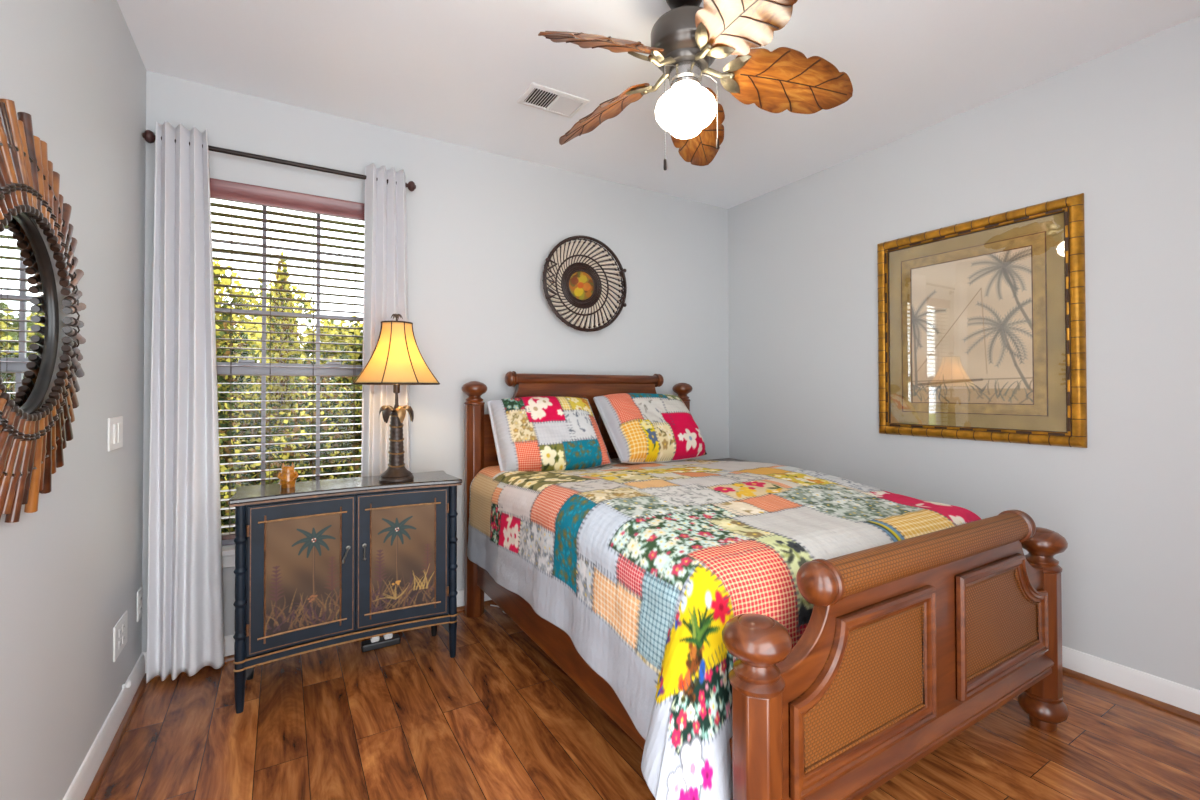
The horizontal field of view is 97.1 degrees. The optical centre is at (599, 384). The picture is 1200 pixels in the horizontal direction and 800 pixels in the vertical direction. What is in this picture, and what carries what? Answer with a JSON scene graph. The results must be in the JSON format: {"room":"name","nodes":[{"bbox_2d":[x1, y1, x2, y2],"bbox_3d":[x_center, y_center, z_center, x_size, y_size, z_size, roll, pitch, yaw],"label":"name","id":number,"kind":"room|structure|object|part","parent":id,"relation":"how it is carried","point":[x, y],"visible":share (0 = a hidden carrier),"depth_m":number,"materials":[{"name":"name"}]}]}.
{"room":"bedroom","nodes":[
{"label":"bedroom","id":0,"kind":"room"},
{"bbox_2d":[0,0,145,799],"bbox_3d":[-0.929,-0.072,0.485,0.140,2.440,3.750,0,-1,-31],"label":"wall","id":1,"kind":"structure","parent":0,"point":[71,567],"depth_m":1.48,"materials":[{"name":"paint"}]},
{"bbox_2d":[0,99,85,522],"bbox_3d":[-1.169,-0.144,1.070,0.049,0.841,0.832,0,-1,-31],"label":"sunburst mirror","id":2,"kind":"object","parent":1,"relation":"attached to","point":[33,438],"visible":1,"depth_m":1.12,"materials":[{"name":"brown wood"}]},
{"bbox_2d":[0,216,50,409],"bbox_3d":[-1.179,-0.142,1.062,0.004,0.412,0.412,0,-1,-31],"label":"mirror glass","id":3,"kind":"object","parent":2,"relation":"attached to","point":[25,262],"depth_m":1.11,"materials":[{"name":"silver mirror"}]},
{"bbox_2d":[63,653,144,799],"bbox_3d":[-1.208,1.106,1.090,0.013,0.098,2.400,0,-1,-31],"label":"baseboard","id":4,"kind":"structure","parent":1,"relation":"attached to","point":[78,789],"depth_m":1.64,"materials":[{"name":"white paint"}]},
{"bbox_2d":[107,416,122,451],"bbox_3d":[-1.606,0.161,1.759,0.010,0.107,0.165,0,-1,-31],"label":"light switch","id":5,"kind":"object","parent":1,"relation":"attached to","point":[115,424],"visible":1,"depth_m":1.73,"materials":[{"name":"white plastic"}]},
{"bbox_2d":[84,674,146,799],"bbox_3d":[-1.196,1.146,1.097,0.016,0.018,2.400,0,-1,-31],"label":"trim","id":6,"kind":"structure","parent":1,"relation":"attached to","point":[93,788],"depth_m":1.69,"materials":[{"name":"brown wood"}]},
{"bbox_2d":[113,610,127,661],"bbox_3d":[-1.651,0.863,1.825,0.008,0.115,0.165,0,-1,-31],"label":"wall outlet","id":7,"kind":"object","parent":1,"relation":"attached to","point":[120,629],"visible":1,"depth_m":1.80,"materials":[{"name":"white plastic"}]},
{"bbox_2d":[122,681,131,688],"bbox_3d":[-1.665,1.057,1.865,0.025,0.024,0.023,0,-1,-31],"label":"clip","id":8,"kind":"object","parent":1,"relation":"attached to","point":[128,684],"visible":1,"depth_m":1.86,"materials":[{"name":"white plastic"}]},
{"bbox_2d":[137,587,142,621],"bbox_3d":[-1.796,0.856,2.067,0.008,0.115,0.070,0,-1,-31],"label":"wall outlet","id":9,"kind":"object","parent":1,"relation":"attached to","point":[140,591],"visible":1,"depth_m":2.05,"materials":[{"name":"white plastic"}]},
{"bbox_2d":[142,71,728,652],"bbox_3d":[-0.493,-0.044,3.014,3.489,2.440,0.140,0,-1,-31],"label":"wall","id":10,"kind":"structure","parent":0,"point":[483,227],"depth_m":2.86,"materials":[{"name":"paint"}]},
{"bbox_2d":[142,130,415,191],"bbox_3d":[-1.364,-0.967,2.365,1.036,0.067,0.100,0,-1,-31],"label":"curtain rod","id":11,"kind":"object","parent":10,"relation":"attached to","point":[148,135],"visible":0.62,"depth_m":2.31,"materials":[{"name":"brown metal"}]},
{"bbox_2d":[146,121,223,682],"bbox_3d":[-1.644,0.061,2.117,0.245,2.178,0.075,0,-1,-31],"label":"curtain","id":12,"kind":"object","parent":11,"relation":"hanging from","point":[185,629],"visible":1,"depth_m":2.10,"materials":[{"name":"fabric"}]},
{"bbox_2d":[361,163,409,476],"bbox_3d":[-1.005,0.065,2.502,0.233,2.178,0.080,0,-1,-31],"label":"curtain","id":13,"kind":"object","parent":11,"relation":"hanging from","point":[385,288],"visible":0.51,"depth_m":2.49,"materials":[{"name":"fabric"}]},
{"bbox_2d":[211,198,363,567],"bbox_3d":[-1.416,-0.047,2.432,0.837,1.653,0.150,0,-1,-31],"label":"window","id":14,"kind":"structure","parent":10,"relation":"in","point":[228,546],"depth_m":2.43,"materials":[{"name":"plastic"}]},
{"bbox_3d":[-1.401,0.741,2.401,0.837,0.076,0.100,0,-1,-31],"label":"sill","id":15,"kind":"part","parent":14,"relation":"part of","materials":[{"name":"white paint"}]},
{"bbox_3d":[-1.442,-0.081,2.475,0.757,1.583,0.050,0,-1,-31],"label":"frame","id":16,"kind":"part","parent":14,"relation":"part of","materials":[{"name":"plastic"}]},
{"bbox_3d":[-1.448,-0.458,2.488,0.717,0.790,0.025,0,-1,-31],"label":"sash","id":17,"kind":"part","parent":14,"relation":"part of","materials":[{"name":"plastic"}]},
{"bbox_2d":[210,178,364,539],"bbox_3d":[-1.404,-0.102,2.412,0.745,1.537,0.074,0,-1,-31],"label":"window blind","id":18,"kind":"object","parent":14,"relation":"attached to","point":[231,191],"visible":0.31,"depth_m":2.40,"materials":[{"name":"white wood"}]},
{"bbox_3d":[-1.406,0.655,2.410,0.745,0.022,0.050,0,-1,-31],"label":"rail","id":19,"kind":"part","parent":18,"relation":"part of","materials":[{"name":"brown wood"}]},
{"bbox_3d":[-1.604,-0.077,2.301,0.002,1.485,0.054,0,-1,-31],"label":"ladder cord","id":20,"kind":"part","parent":18,"relation":"part of","materials":[{"name":"white fabric"}]},
{"bbox_3d":[-1.480,-0.076,2.376,0.002,1.485,0.054,0,-1,-31],"label":"ladder cord","id":21,"kind":"part","parent":18,"relation":"part of","materials":[{"name":"white fabric"}]},
{"bbox_3d":[-1.334,-0.076,2.463,0.002,1.485,0.054,0,-1,-31],"label":"ladder cord","id":22,"kind":"part","parent":18,"relation":"part of","materials":[{"name":"white fabric"}]},
{"bbox_3d":[-1.184,-0.075,2.553,0.002,1.485,0.054,0,-1,-31],"label":"ladder cord","id":23,"kind":"part","parent":18,"relation":"part of","materials":[{"name":"white fabric"}]},
{"bbox_3d":[-1.433,0.297,2.456,0.717,0.786,0.025,0,-1,-31],"label":"sash","id":24,"kind":"part","parent":14,"relation":"part of","materials":[{"name":"plastic"}]},
{"bbox_2d":[143,589,491,672],"bbox_3d":[-0.451,1.127,2.935,3.209,0.098,0.013,0,-1,-31],"label":"baseboard","id":25,"kind":"structure","parent":10,"relation":"attached to","point":[229,641],"depth_m":2.26,"materials":[{"name":"white paint"}]},
{"bbox_2d":[145,600,495,677],"bbox_3d":[-0.444,1.166,2.922,3.209,0.018,0.016,0,-1,-31],"label":"trim","id":26,"kind":"structure","parent":10,"relation":"attached to","point":[489,602],"depth_m":2.75,"materials":[{"name":"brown wood"}]},
{"bbox_2d":[542,235,626,331],"bbox_3d":[-0.087,-0.591,3.115,0.563,0.563,0.109,0,-1,-31],"label":"wall basket","id":27,"kind":"object","parent":10,"relation":"attached to","point":[579,280],"visible":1,"depth_m":3.15,"materials":[{"name":"wicker"}]},
{"bbox_3d":[-0.272,-0.592,2.959,0.072,0.234,0.024,0,-1,-4],"label":"handle","id":28,"kind":"part","parent":27,"relation":"part of","materials":[{"name":"wicker"}]},
{"bbox_3d":[0.139,-0.590,3.205,0.024,0.234,0.072,-1,-1,32],"label":"handle","id":29,"kind":"part","parent":27,"relation":"part of","materials":[{"name":"wicker"}]},
{"bbox_2d":[93,604,1199,799],"bbox_3d":[0.473,1.185,1.391,3.489,0.060,3.890,0,-1,-31],"label":"floor","id":30,"kind":"structure","parent":0,"point":[497,719],"depth_m":1.71,"materials":[{"name":"laminate"}]},
{"bbox_2d":[228,471,461,713],"bbox_3d":[-1.026,0.788,2.197,0.830,0.760,0.305,0,-1,-31],"label":"base cabinet","id":31,"kind":"object","parent":30,"relation":"on","point":[320,564],"visible":1,"depth_m":2.08,"materials":[{"name":"blue paint"}]},
{"bbox_3d":[-1.284,0.798,1.890,0.042,0.734,0.042,0,-1,-31],"label":"bamboo post","id":32,"kind":"part","parent":31,"relation":"part of","materials":[{"name":"blue paint"}]},
{"bbox_3d":[-1.392,0.801,2.109,0.039,0.734,0.039,0,-1,-31],"label":"leg","id":33,"kind":"part","parent":31,"relation":"part of","materials":[{"name":"black paint"}]},
{"bbox_3d":[-1.221,0.710,1.931,0.007,0.464,0.007,0,-1,-8],"label":"bamboo trim","id":34,"kind":"part","parent":31,"relation":"part of","materials":[{"name":"brown wood"}]},
{"bbox_2d":[277,462,297,487],"bbox_3d":[-1.242,0.358,2.107,0.073,0.098,0.066,0,-1,-31],"label":"figurine","id":35,"kind":"object","parent":31,"relation":"on","point":[287,477],"visible":1,"depth_m":2.09,"materials":[{"name":"orange ceramic"}]},
{"bbox_3d":[-1.125,0.709,2.012,0.357,0.535,0.021,0,-1,-36],"label":"door","id":36,"kind":"part","parent":31,"relation":"part of","materials":[{"name":"blue paint"}]},
{"bbox_3d":[-1.119,0.921,2.002,0.296,0.009,0.013,0,-1,-36],"label":"bamboo trim","id":37,"kind":"part","parent":31,"relation":"part of","materials":[{"name":"brown wood"}]},
{"bbox_3d":[-1.120,0.501,2.006,0.296,0.009,0.013,0,-1,-36],"label":"bamboo trim","id":38,"kind":"part","parent":31,"relation":"part of","materials":[{"name":"brown wood"}]},
{"bbox_3d":[-1.121,0.711,2.007,0.252,0.419,0.004,0,-1,-36],"label":"painted panel","id":39,"kind":"part","parent":31,"relation":"part of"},
{"bbox_3d":[-1.017,0.712,2.078,0.007,0.464,0.007,-1,-1,37],"label":"bamboo trim","id":40,"kind":"part","parent":31,"relation":"part of","materials":[{"name":"brown wood"}]},
{"bbox_3d":[-0.999,0.669,2.084,0.033,0.067,0.015,0,-1,-31],"label":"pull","id":41,"kind":"part","parent":31,"relation":"part of","materials":[{"name":"silver metal"}]},
{"bbox_3d":[-0.966,1.001,2.096,0.742,0.032,0.048,0,-1,-31],"label":"moulding","id":42,"kind":"part","parent":31,"relation":"part of","materials":[{"name":"blue paint"}]},
{"bbox_3d":[-0.942,0.669,2.118,0.018,0.067,0.015,0,-1,-31],"label":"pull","id":43,"kind":"part","parent":31,"relation":"part of","materials":[{"name":"silver metal"}]},
{"bbox_3d":[-0.924,0.712,2.134,0.007,0.464,0.007,0,-1,-8],"label":"bamboo trim","id":44,"kind":"part","parent":31,"relation":"part of","materials":[{"name":"brown wood"}]},
{"bbox_2d":[351,314,439,482],"bbox_3d":[-0.871,0.052,2.268,0.352,0.712,0.352,0,-1,-31],"label":"table lamp","id":45,"kind":"object","parent":31,"relation":"on","point":[396,359],"visible":1,"depth_m":2.21,"materials":[{"name":"fabric"}]},
{"bbox_3d":[-0.871,-0.133,2.270,0.346,0.261,0.346,0,-1,-31],"label":"lamp shade","id":46,"kind":"part","parent":45,"relation":"part of","materials":[{"name":"fabric"}]},
{"bbox_2d":[393,384,399,411],"bbox_3d":[-0.871,0.058,2.268,0.028,0.130,0.028,0,-1,-31],"label":"socket","id":47,"kind":"object","parent":45,"relation":"attached to","point":[396,387],"depth_m":2.26,"materials":[{"name":"metal"}]},
{"bbox_3d":[-0.816,0.710,2.197,0.357,0.535,0.021,0,-1,-26],"label":"door","id":48,"kind":"part","parent":31,"relation":"part of","materials":[{"name":"blue paint"}]},
{"bbox_3d":[-0.812,0.713,2.192,0.252,0.419,0.004,0,-1,-26],"label":"painted panel","id":49,"kind":"part","parent":31,"relation":"part of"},
{"bbox_3d":[-0.811,0.502,2.192,0.296,0.009,0.013,0,-1,-26],"label":"bamboo trim","id":50,"kind":"part","parent":31,"relation":"part of","materials":[{"name":"brown wood"}]},
{"bbox_3d":[-0.810,0.922,2.187,0.296,0.009,0.013,0,-1,-26],"label":"bamboo trim","id":51,"kind":"part","parent":31,"relation":"part of","materials":[{"name":"brown wood"}]},
{"bbox_3d":[-0.776,0.804,2.478,0.039,0.734,0.039,0,-1,-31],"label":"leg","id":52,"kind":"part","parent":31,"relation":"part of","materials":[{"name":"black paint"}]},
{"bbox_3d":[-0.698,0.713,2.244,0.007,0.464,0.007,-1,-1,37],"label":"bamboo trim","id":53,"kind":"part","parent":31,"relation":"part of","materials":[{"name":"brown wood"}]},
{"bbox_3d":[-0.634,0.801,2.280,0.042,0.734,0.042,0,-1,-31],"label":"bamboo post","id":54,"kind":"part","parent":31,"relation":"part of","materials":[{"name":"blue paint"}]},
{"bbox_2d":[361,633,400,651],"bbox_3d":[-0.981,1.143,2.371,0.160,0.055,0.055,0,-1,-31],"label":"power strip","id":55,"kind":"object","parent":30,"relation":"on","point":[391,639],"visible":0.79,"depth_m":2.35,"materials":[{"name":"black plastic"}]},
{"bbox_2d":[708,458,751,461],"bbox_3d":[0.827,0.847,3.495,0.395,0.664,0.333,0,-1,-31],"label":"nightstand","id":56,"kind":"object","parent":30,"relation":"on","point":[724,459],"visible":0.03,"depth_m":3.61,"materials":[{"name":"brown wood"}]},
{"bbox_2d":[462,371,1068,799],"bbox_3d":[0.431,0.542,2.261,1.515,1.247,2.020,0,-1,-31],"label":"bed","id":57,"kind":"object","parent":30,"relation":"on","point":[906,645],"visible":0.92,"depth_m":1.36,"materials":[{"name":"brown wood"}]},
{"bbox_3d":[-0.644,0.638,2.717,0.092,1.070,0.092,0,-1,-31],"label":"head post","id":58,"kind":"part","parent":57,"relation":"part of","materials":[{"name":"brown wood"}]},
{"bbox_3d":[-0.237,0.309,2.931,0.365,0.492,0.018,0,-1,-31],"label":"panel moulding","id":59,"kind":"part","parent":57,"relation":"part of","materials":[{"name":"brown wood"}]},
{"bbox_3d":[-0.054,0.434,3.072,1.315,0.885,0.038,0,-1,-31],"label":"headboard","id":60,"kind":"part","parent":57,"relation":"part of","materials":[{"name":"brown wood"}]},
{"bbox_3d":[0.157,0.311,3.167,0.365,0.492,0.018,0,-1,-31],"label":"panel moulding","id":61,"kind":"part","parent":57,"relation":"part of","materials":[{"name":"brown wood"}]},
{"bbox_3d":[-0.146,0.898,1.913,0.030,0.214,1.795,0,-1,-31],"label":"rail","id":62,"kind":"part","parent":57,"relation":"part of","materials":[{"name":"brown wood"}]},
{"bbox_3d":[0.535,0.644,3.424,0.092,1.070,0.092,0,-1,-31],"label":"head post","id":63,"kind":"part","parent":57,"relation":"part of","materials":[{"name":"brown wood"}]},
{"bbox_2d":[467,458,980,799],"bbox_3d":[0.391,0.724,2.216,1.624,0.692,1.801,0,-1,-31],"label":"quilt","id":64,"kind":"object","parent":57,"relation":"on","point":[644,568],"visible":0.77,"depth_m":1.55,"materials":[{"name":"multicoloured fabric"}]},
{"bbox_2d":[487,396,611,470],"bbox_3d":[-0.251,0.250,2.695,0.588,0.379,0.344,0,-1,-31],"label":"pillow","id":65,"kind":"object","parent":64,"relation":"on","point":[541,433],"visible":0.97,"depth_m":2.61,"materials":[{"name":"multicoloured fabric"}]},
{"bbox_2d":[593,393,706,463],"bbox_3d":[0.315,0.243,3.034,0.648,0.390,0.351,0,-1,-31],"label":"pillow","id":66,"kind":"object","parent":64,"relation":"on","point":[642,428],"visible":0.98,"depth_m":2.92,"materials":[{"name":"multicoloured fabric"}]},
{"bbox_3d":[0.326,0.831,1.097,0.098,0.418,0.098,0,-1,-31],"label":"foot post","id":67,"kind":"part","parent":57,"relation":"part of","materials":[{"name":"brown wood"}]},
{"bbox_3d":[0.634,0.698,1.255,0.550,0.340,0.004,0,-1,-31],"label":"cane panel","id":68,"kind":"part","parent":57,"relation":"part of","materials":[{"name":"brown wicker"}]},
{"bbox_3d":[0.639,0.698,1.247,0.550,0.340,0.022,0,-1,-31],"label":"panel moulding","id":69,"kind":"part","parent":57,"relation":"part of","materials":[{"name":"brown wood"}]},
{"bbox_3d":[0.917,0.708,1.449,1.315,0.485,0.038,0,-1,-31],"label":"footboard","id":70,"kind":"part","parent":57,"relation":"part of","materials":[{"name":"brown wood"}]},
{"bbox_3d":[0.923,0.924,1.438,1.295,0.062,0.066,0,-1,-31],"label":"rail","id":71,"kind":"part","parent":57,"relation":"part of","materials":[{"name":"brown wood"}]},
{"bbox_3d":[1.221,0.701,1.608,0.550,0.340,0.004,0,-1,-31],"label":"cane panel","id":72,"kind":"part","parent":57,"relation":"part of","materials":[{"name":"brown wicker"}]},
{"bbox_3d":[1.226,0.701,1.599,0.550,0.340,0.022,0,-1,-31],"label":"panel moulding","id":73,"kind":"part","parent":57,"relation":"part of","materials":[{"name":"brown wood"}]},
{"bbox_3d":[1.505,0.837,1.804,0.098,0.418,0.098,0,-1,-31],"label":"foot post","id":74,"kind":"part","parent":57,"relation":"part of","materials":[{"name":"brown wood"}]},
{"bbox_2d":[117,0,1199,208],"bbox_3d":[0.468,-1.345,1.421,3.489,0.120,3.890,0,-1,-31],"label":"ceiling","id":75,"kind":"structure","parent":0,"point":[457,72],"depth_m":2.09,"materials":[{"name":"paint"}]},
{"bbox_2d":[517,82,588,118],"bbox_3d":[-0.211,-1.267,2.374,0.275,0.009,0.175,0,-1,-31],"label":"ceiling vent","id":76,"kind":"object","parent":75,"relation":"in","point":[538,96],"visible":1,"depth_m":2.36,"materials":[{"name":"metal"}]},
{"bbox_2d":[538,0,852,169],"bbox_3d":[0.249,-0.968,1.684,0.987,0.626,1.014,0,-1,-31],"label":"ceiling fan","id":77,"kind":"object","parent":75,"relation":"hanging from","point":[688,38],"visible":1,"depth_m":1.66,"materials":[{"name":"brown wood"}]},
{"bbox_3d":[0.004,-0.974,1.516,0.392,0.104,0.212,0,24,-39],"label":"blade","id":78,"kind":"part","parent":77,"relation":"part of","materials":[{"name":"brown wood"}]},
{"bbox_3d":[0.005,-0.970,1.911,0.392,0.104,0.212,-1,24,33],"label":"blade","id":79,"kind":"part","parent":77,"relation":"part of","materials":[{"name":"brown wood"}]},
{"bbox_3d":[0.221,-0.847,1.646,0.004,0.320,0.074,-1,-1,39],"label":"pull chain","id":80,"kind":"part","parent":77,"relation":"part of","materials":[{"name":"metal"}]},
{"bbox_3d":[0.277,-0.885,1.712,0.196,0.156,0.196,0,-1,-31],"label":"globe","id":81,"kind":"part","parent":77,"relation":"part of"},
{"bbox_3d":[0.381,-0.969,2.033,0.212,0.104,0.392,-26,-7,13],"label":"blade","id":82,"kind":"part","parent":77,"relation":"part of","materials":[{"name":"brown wood"}]},
{"bbox_3d":[0.354,-0.900,1.710,0.054,0.214,0.004,0,-1,0],"label":"pull chain","id":83,"kind":"part","parent":77,"relation":"part of","materials":[{"name":"metal"}]},
{"bbox_3d":[0.380,-0.976,1.393,0.212,0.104,0.392,27,-10,-19],"label":"blade","id":84,"kind":"part","parent":77,"relation":"part of","materials":[{"name":"brown wood"}]},
{"bbox_3d":[0.613,-0.973,1.713,0.392,0.104,0.212,0,-26,-3],"label":"blade","id":85,"kind":"part","parent":77,"relation":"part of","materials":[{"name":"brown wood"}]},
{"bbox_2d":[728,16,1199,689],"bbox_3d":[1.943,-0.058,2.207,0.140,2.440,3.750,0,-1,-31],"label":"wall","id":86,"kind":"structure","parent":0,"point":[1119,128],"depth_m":2.15,"materials":[{"name":"paint"}]},
{"bbox_2d":[877,193,1086,447],"bbox_3d":[1.694,-0.251,2.453,0.035,1.013,0.848,0,-1,-31],"label":"framed picture","id":87,"kind":"object","parent":86,"relation":"attached to","point":[982,321],"visible":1,"depth_m":2.38,"materials":[{"name":"gold glass"}]},
{"bbox_2d":[911,246,1032,403],"bbox_3d":[1.703,-0.250,2.459,0.001,0.670,0.499,0,-1,-31],"label":"art print","id":88,"kind":"object","parent":87,"relation":"attached to","point":[972,317],"depth_m":2.43},
{"bbox_2d":[1062,646,1199,714],"bbox_3d":[1.751,1.115,2.368,0.013,0.098,3.250,0,-1,-31],"label":"baseboard","id":89,"kind":"structure","parent":86,"relation":"attached to","point":[1187,698],"depth_m":1.97,"materials":[{"name":"white paint"}]},
{"bbox_2d":[1062,667,1199,721],"bbox_3d":[1.739,1.155,2.360,0.016,0.018,3.250,0,-1,-31],"label":"trim","id":90,"kind":"structure","parent":86,"relation":"attached to","point":[1157,703],"depth_m":1.96,"materials":[{"name":"brown wood"}]},
{"label":"outside","id":91,"kind":"structure","parent":0,"visible":0},
{"bbox_3d":[-13.439,1.823,21.475,60.000,0.100,44.840,0,-1,-31],"label":"ground","id":92,"kind":"structure","parent":91,"visible":0},
{"bbox_2d":[216,320,256,531],"bbox_3d":[-3.235,0.520,4.363,1.001,2.069,0.994,-1,-1,35],"label":"shrub","id":93,"kind":"object","parent":92,"relation":"on","point":[226,334],"visible":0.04,"depth_m":4.18,"materials":[{"name":"green plant"}]},
{"bbox_2d":[221,328,256,532],"bbox_3d":[-3.438,0.507,5.111,0.578,2.101,0.592,0,-1,-31],"label":"shrub","id":94,"kind":"object","parent":92,"relation":"on","point":[253,388],"visible":0.02,"depth_m":5.10,"materials":[{"name":"green plant"}]},
{"bbox_2d":[213,260,305,390],"bbox_3d":[-7.667,-0.482,9.190,3.274,4.201,4.664,-1,-1,41],"label":"tree","id":95,"kind":"object","parent":92,"relation":"on","point":[239,300],"visible":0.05,"depth_m":9.83,"materials":[{"name":"green plant"}]},
{"bbox_2d":[234,251,313,530],"bbox_3d":[-2.838,0.177,4.730,0.766,2.749,0.772,0,-1,-31],"label":"conifer","id":96,"kind":"object","parent":92,"relation":"on","point":[282,320],"visible":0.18,"depth_m":4.66,"materials":[{"name":"green plant"}]},
{"bbox_3d":[-2.843,0.328,4.725,0.060,2.448,0.052,0,-1,-31],"label":"stem","id":97,"kind":"part","parent":96,"relation":"part of","materials":[{"name":"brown plant"}]},
{"bbox_2d":[217,375,340,532],"bbox_3d":[-2.712,0.722,4.095,1.213,1.679,1.207,0,-1,-31],"label":"shrub","id":98,"kind":"object","parent":92,"relation":"on","point":[227,396],"visible":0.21,"depth_m":3.98,"materials":[{"name":"green plant"}]},
{"bbox_3d":[-2.722,0.906,4.149,0.060,1.278,0.052,0,-1,-31],"label":"stem","id":99,"kind":"part","parent":98,"relation":"part of","materials":[{"name":"brown plant"}]},
{"bbox_2d":[218,386,357,437],"bbox_3d":[-8.689,0.696,17.703,16.004,2.478,11.177,0,-1,-37],"label":"hedge","id":100,"kind":"object","parent":92,"relation":"on","point":[337,421],"visible":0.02,"depth_m":15.31,"materials":[{"name":"green plant"}]},
{"bbox_2d":[217,277,362,415],"bbox_3d":[-7.166,-0.447,13.054,4.435,4.221,3.268,0,-1,-26],"label":"tree","id":101,"kind":"object","parent":92,"relation":"on","point":[333,331],"visible":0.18,"depth_m":12.36,"materials":[{"name":"green plant"}]},
{"bbox_3d":[-7.092,0.030,13.356,1.866,3.273,2.585,-1,-1,34],"label":"stem","id":102,"kind":"part","parent":101,"relation":"part of","materials":[{"name":"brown plant"}]},
{"bbox_2d":[231,349,361,522],"bbox_3d":[-2.254,0.631,4.205,0.950,1.846,1.030,0,-1,8],"label":"shrub","id":103,"kind":"object","parent":92,"relation":"on","point":[337,469],"visible":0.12,"depth_m":4.12,"materials":[{"name":"green plant"}]},
{"bbox_2d":[322,349,361,479],"bbox_3d":[-2.203,0.622,4.651,0.634,1.865,0.703,-1,-1,35],"label":"shrub","id":104,"kind":"object","parent":92,"relation":"on","point":[351,388],"visible":0.09,"depth_m":4.52,"materials":[{"name":"green plant"}]},
{"bbox_3d":[-2.202,0.638,4.651,0.530,1.835,0.648,-1,-1,34],"label":"stem","id":105,"kind":"part","parent":104,"relation":"part of","materials":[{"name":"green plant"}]},
{"bbox_2d":[349,348,362,364],"bbox_3d":[-4.693,-0.053,13.677,3.448,3.436,4.867,0,-1,-31],"label":"tree","id":106,"kind":"object","parent":92,"relation":"on","point":[359,354],"visible":0.02,"depth_m":12.81,"materials":[{"name":"green plant"}]}
]}

